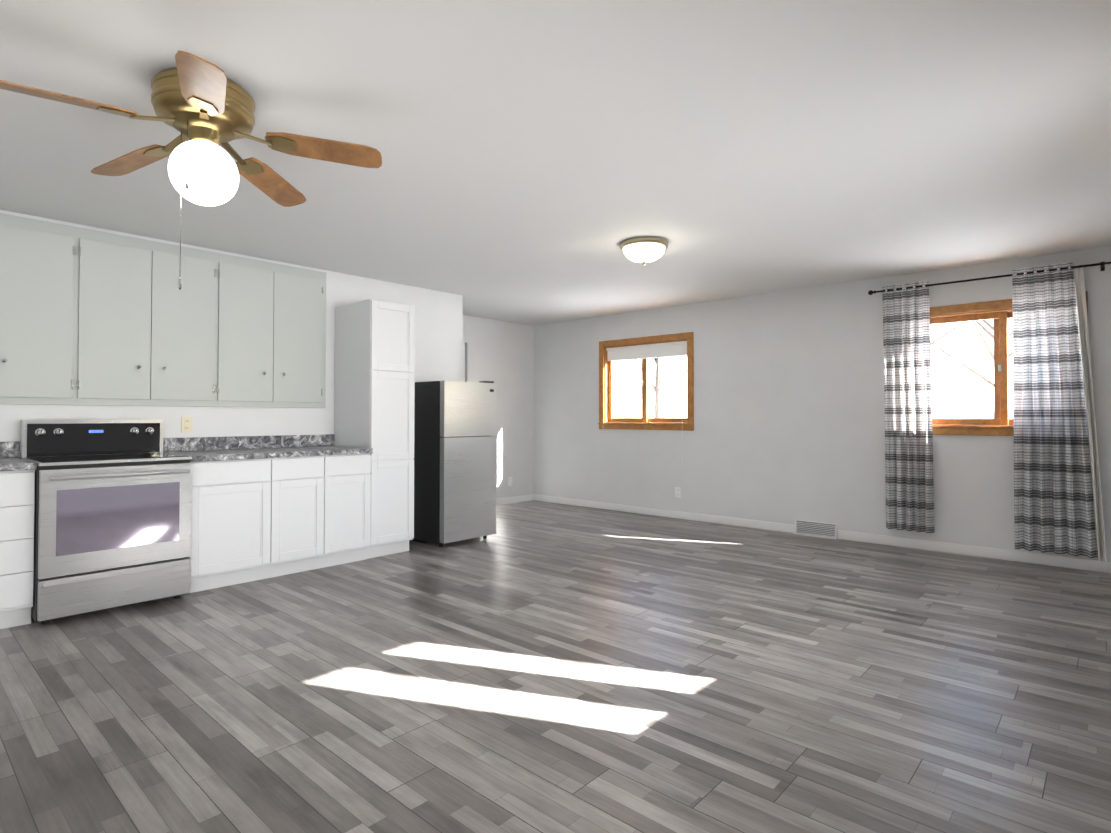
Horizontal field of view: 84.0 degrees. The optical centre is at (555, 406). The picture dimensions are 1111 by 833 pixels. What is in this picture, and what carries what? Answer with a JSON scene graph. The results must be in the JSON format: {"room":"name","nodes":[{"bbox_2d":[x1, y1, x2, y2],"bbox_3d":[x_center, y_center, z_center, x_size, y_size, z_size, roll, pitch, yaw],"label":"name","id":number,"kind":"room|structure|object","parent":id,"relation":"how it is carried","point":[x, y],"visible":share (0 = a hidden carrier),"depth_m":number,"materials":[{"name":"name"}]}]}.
{"room":"kitchen","nodes":[
{"label":"kitchen","id":0,"kind":"room"},
{"bbox_2d":[0,210,462,457],"bbox_3d":[-3.472,0.024,4.614,1.150,2.450,6.150,-1,-1,42],"label":"wall","id":1,"kind":"structure","parent":0,"point":[438,335],"depth_m":5.30,"materials":[{"name":"paint"}]},
{"bbox_2d":[0,213,79,404],"bbox_3d":[-3.312,-0.599,3.912,0.036,1.180,0.429,-1,-1,42],"label":"upper cabinet","id":2,"kind":"object","parent":1,"relation":"attached to","point":[40,260],"depth_m":3.92,"materials":[{"name":"grey paint"}]},
{"bbox_2d":[80,228,155,405],"bbox_3d":[-3.024,-0.593,4.230,0.036,1.180,0.429,-1,-1,42],"label":"upper cabinet","id":3,"kind":"object","parent":1,"relation":"attached to","point":[90,317],"depth_m":4.23,"materials":[{"name":"grey paint"}]},
{"bbox_2d":[152,241,219,406],"bbox_3d":[-2.736,-0.588,4.548,0.036,1.180,0.429,-1,-1,42],"label":"upper cabinet","id":4,"kind":"object","parent":1,"relation":"attached to","point":[187,373],"depth_m":4.55,"materials":[{"name":"grey paint"}]},
{"bbox_2d":[181,417,191,432],"bbox_3d":[-2.730,0.138,4.568,0.008,0.116,0.072,-1,-1,42],"label":"outlet","id":5,"kind":"object","parent":1,"relation":"attached to","point":[186,424],"visible":1,"depth_m":4.56,"materials":[{"name":"beige plastic"}]},
{"bbox_2d":[220,253,275,406],"bbox_3d":[-2.448,-0.582,4.866,0.036,1.180,0.429,-1,-1,42],"label":"upper cabinet","id":6,"kind":"object","parent":1,"relation":"attached to","point":[247,286],"depth_m":4.86,"materials":[{"name":"grey paint"}]},
{"bbox_2d":[276,263,325,407],"bbox_3d":[-2.150,-0.577,5.195,0.036,1.180,0.460,-1,-1,42],"label":"upper cabinet","id":7,"kind":"object","parent":1,"relation":"attached to","point":[300,292],"depth_m":5.18,"materials":[{"name":"grey paint"}]},
{"bbox_2d":[465,343,467,381],"bbox_3d":[-0.943,0.305,6.505,0.060,1.952,0.058,-1,-1,42],"label":"steel post","id":8,"kind":"object","parent":1,"relation":"attached to","point":[466,357],"visible":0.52,"depth_m":6.51,"materials":[{"name":"grey metal"}]},
{"bbox_2d":[462,315,532,498],"bbox_3d":[-1.073,0.081,7.972,0.200,2.450,2.050,-1,-1,42],"label":"wall","id":9,"kind":"structure","parent":0,"point":[500,354],"depth_m":8.31,"materials":[{"name":"paint"}]},
{"bbox_2d":[508,477,511,485],"bbox_3d":[-0.609,1.012,8.312,0.008,0.116,0.072,-1,-1,42],"label":"outlet","id":10,"kind":"object","parent":9,"relation":"attached to","point":[509,481],"visible":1,"depth_m":8.30,"materials":[{"name":"white plastic"}]},
{"bbox_2d":[496,494,531,505],"bbox_3d":[-0.998,1.262,7.872,0.016,0.085,2.030,-1,-1,42],"label":"baseboard","id":11,"kind":"structure","parent":9,"relation":"attached to","point":[516,499],"depth_m":8.34,"materials":[{"name":"white wood"}]},
{"bbox_2d":[0,500,1110,832],"bbox_3d":[-0.567,1.279,3.480,6.950,0.100,8.400,-1,-1,42],"label":"floor","id":12,"kind":"structure","parent":0,"point":[532,666],"depth_m":2.60,"materials":[{"name":"laminate"}]},
{"bbox_2d":[0,470,34,628],"bbox_3d":[-3.687,0.785,3.039,0.614,0.872,1.646,-1,-1,42],"label":"base cabinet","id":13,"kind":"object","parent":12,"relation":"on","point":[17,499],"visible":0.94,"depth_m":3.39,"materials":[{"name":"white paint"}]},
{"bbox_2d":[0,441,36,470],"bbox_3d":[-3.677,0.277,3.039,0.642,0.141,1.647,-1,-1,42],"label":"countertop","id":14,"kind":"structure","parent":13,"relation":"on","point":[10,460],"depth_m":3.59,"materials":[{"name":"stone"}]},
{"bbox_2d":[20,419,191,623],"bbox_3d":[-2.811,0.661,3.878,0.733,1.150,0.762,-1,-1,42],"label":"range","id":15,"kind":"object","parent":12,"relation":"on","point":[113,516],"visible":1,"depth_m":3.69,"materials":[{"name":"silver metal"}]},
{"bbox_2d":[190,453,370,592],"bbox_3d":[-2.171,0.814,4.715,0.614,0.872,1.334,-1,-1,42],"label":"base cabinet","id":16,"kind":"object","parent":12,"relation":"on","point":[257,519],"visible":0.92,"depth_m":4.45,"materials":[{"name":"white paint"}]},
{"bbox_2d":[163,434,372,461],"bbox_3d":[-2.160,0.306,4.714,0.642,0.141,1.336,-1,-1,42],"label":"countertop","id":17,"kind":"structure","parent":16,"relation":"on","point":[199,449],"depth_m":4.70,"materials":[{"name":"stone"}]},
{"bbox_2d":[334,299,414,558],"bbox_3d":[-1.583,0.194,5.386,0.599,2.135,0.426,-1,-1,42],"label":"pantry cabinet","id":18,"kind":"object","parent":12,"relation":"on","point":[374,394],"visible":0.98,"depth_m":5.20,"materials":[{"name":"white paint"}]},
{"bbox_2d":[413,380,495,546],"bbox_3d":[-1.009,0.516,5.890,0.637,1.508,0.620,-1,-1,42],"label":"refrigerator","id":19,"kind":"object","parent":12,"relation":"on","point":[454,458],"visible":0.94,"depth_m":5.63,"materials":[{"name":"silver metal"}]},
{"bbox_2d":[0,0,1110,325],"bbox_3d":[-0.567,-1.270,3.524,6.950,0.100,8.400,-1,-1,42],"label":"ceiling","id":20,"kind":"structure","parent":0,"point":[542,160],"depth_m":2.81,"materials":[{"name":"white paint"}]},
{"bbox_2d":[0,50,381,289],"bbox_3d":[-1.404,-0.845,2.366,1.287,0.790,1.234,-1,-1,42],"label":"ceiling fan","id":21,"kind":"object","parent":20,"relation":"hanging from","point":[206,108],"visible":1,"depth_m":2.35,"materials":[{"name":"brown wood"}]},
{"bbox_2d":[620,237,667,264],"bbox_3d":[0.653,-1.119,4.548,0.350,0.168,0.350,-1,-1,42],"label":"flush-mount ceiling light","id":22,"kind":"object","parent":20,"relation":"attached to","point":[643,250],"visible":1,"depth_m":4.44,"materials":[{"name":"white glass"}]},
{"bbox_2d":[533,246,1110,561],"bbox_3d":[2.184,0.057,6.541,6.950,2.450,0.200,-1,-1,42],"label":"wall","id":23,"kind":"structure","parent":0,"point":[789,420],"depth_m":6.26,"materials":[{"name":"paint"}]},
{"bbox_2d":[598,332,693,430],"bbox_3d":[1.115,-0.081,7.478,1.366,1.498,0.210,-1,-1,42],"label":"window","id":24,"kind":"structure","parent":23,"relation":"in","point":[643,349],"depth_m":7.48,"materials":[{"name":"brown wood"}]},
{"bbox_2d":[532,494,794,532],"bbox_3d":[1.043,1.254,7.407,3.667,0.085,0.016,-1,-1,42],"label":"baseboard","id":25,"kind":"structure","parent":23,"relation":"attached to","point":[765,525],"depth_m":7.11,"materials":[{"name":"white wood"}]},
{"bbox_2d":[675,487,680,497],"bbox_3d":[1.406,0.991,7.089,0.072,0.116,0.008,-1,-1,42],"label":"outlet","id":26,"kind":"object","parent":23,"relation":"attached to","point":[677,491],"visible":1,"depth_m":7.08,"materials":[{"name":"white plastic"}]},
{"bbox_2d":[794,519,837,538],"bbox_3d":[2.540,1.203,6.027,0.400,0.140,0.054,-1,-1,42],"label":"floor vent","id":27,"kind":"object","parent":23,"relation":"attached to","point":[817,529],"visible":1,"depth_m":6.02,"materials":[{"name":"white plastic"}]},
{"bbox_2d":[838,530,1110,572],"bbox_3d":[3.606,1.214,5.087,2.438,0.085,0.016,-1,-1,42],"label":"baseboard","id":28,"kind":"structure","parent":23,"relation":"attached to","point":[1052,560],"depth_m":5.13,"materials":[{"name":"white wood"}]},
{"bbox_2d":[868,261,1110,561],"bbox_3d":[3.528,0.032,5.083,1.736,2.250,0.158,-1,-1,42],"label":"curtains","id":29,"kind":"object","parent":23,"relation":"attached to","point":[1058,507],"visible":1,"depth_m":4.84,"materials":[{"name":"grey fabric"}]},
{"bbox_2d":[930,291,1087,435],"bbox_3d":[3.628,-0.311,5.207,1.346,1.116,0.210,-1,-1,42],"label":"window","id":30,"kind":"structure","parent":23,"relation":"in","point":[999,312],"depth_m":5.18,"materials":[{"name":"brown wood"}]},
{"label":"outside","id":31,"kind":"structure","parent":0,"visible":0},
{"bbox_3d":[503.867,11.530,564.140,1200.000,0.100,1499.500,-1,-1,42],"label":"ground","id":32,"kind":"structure","parent":31,"visible":0},
{"bbox_2d":[635,319,1012,422],"bbox_3d":[8.701,-2.764,20.909,20.474,9.802,14.406,-1,-1,42],"label":"trees","id":33,"kind":"object","parent":32,"relation":"on","point":[660,396],"depth_m":19.34,"materials":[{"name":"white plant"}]}
]}

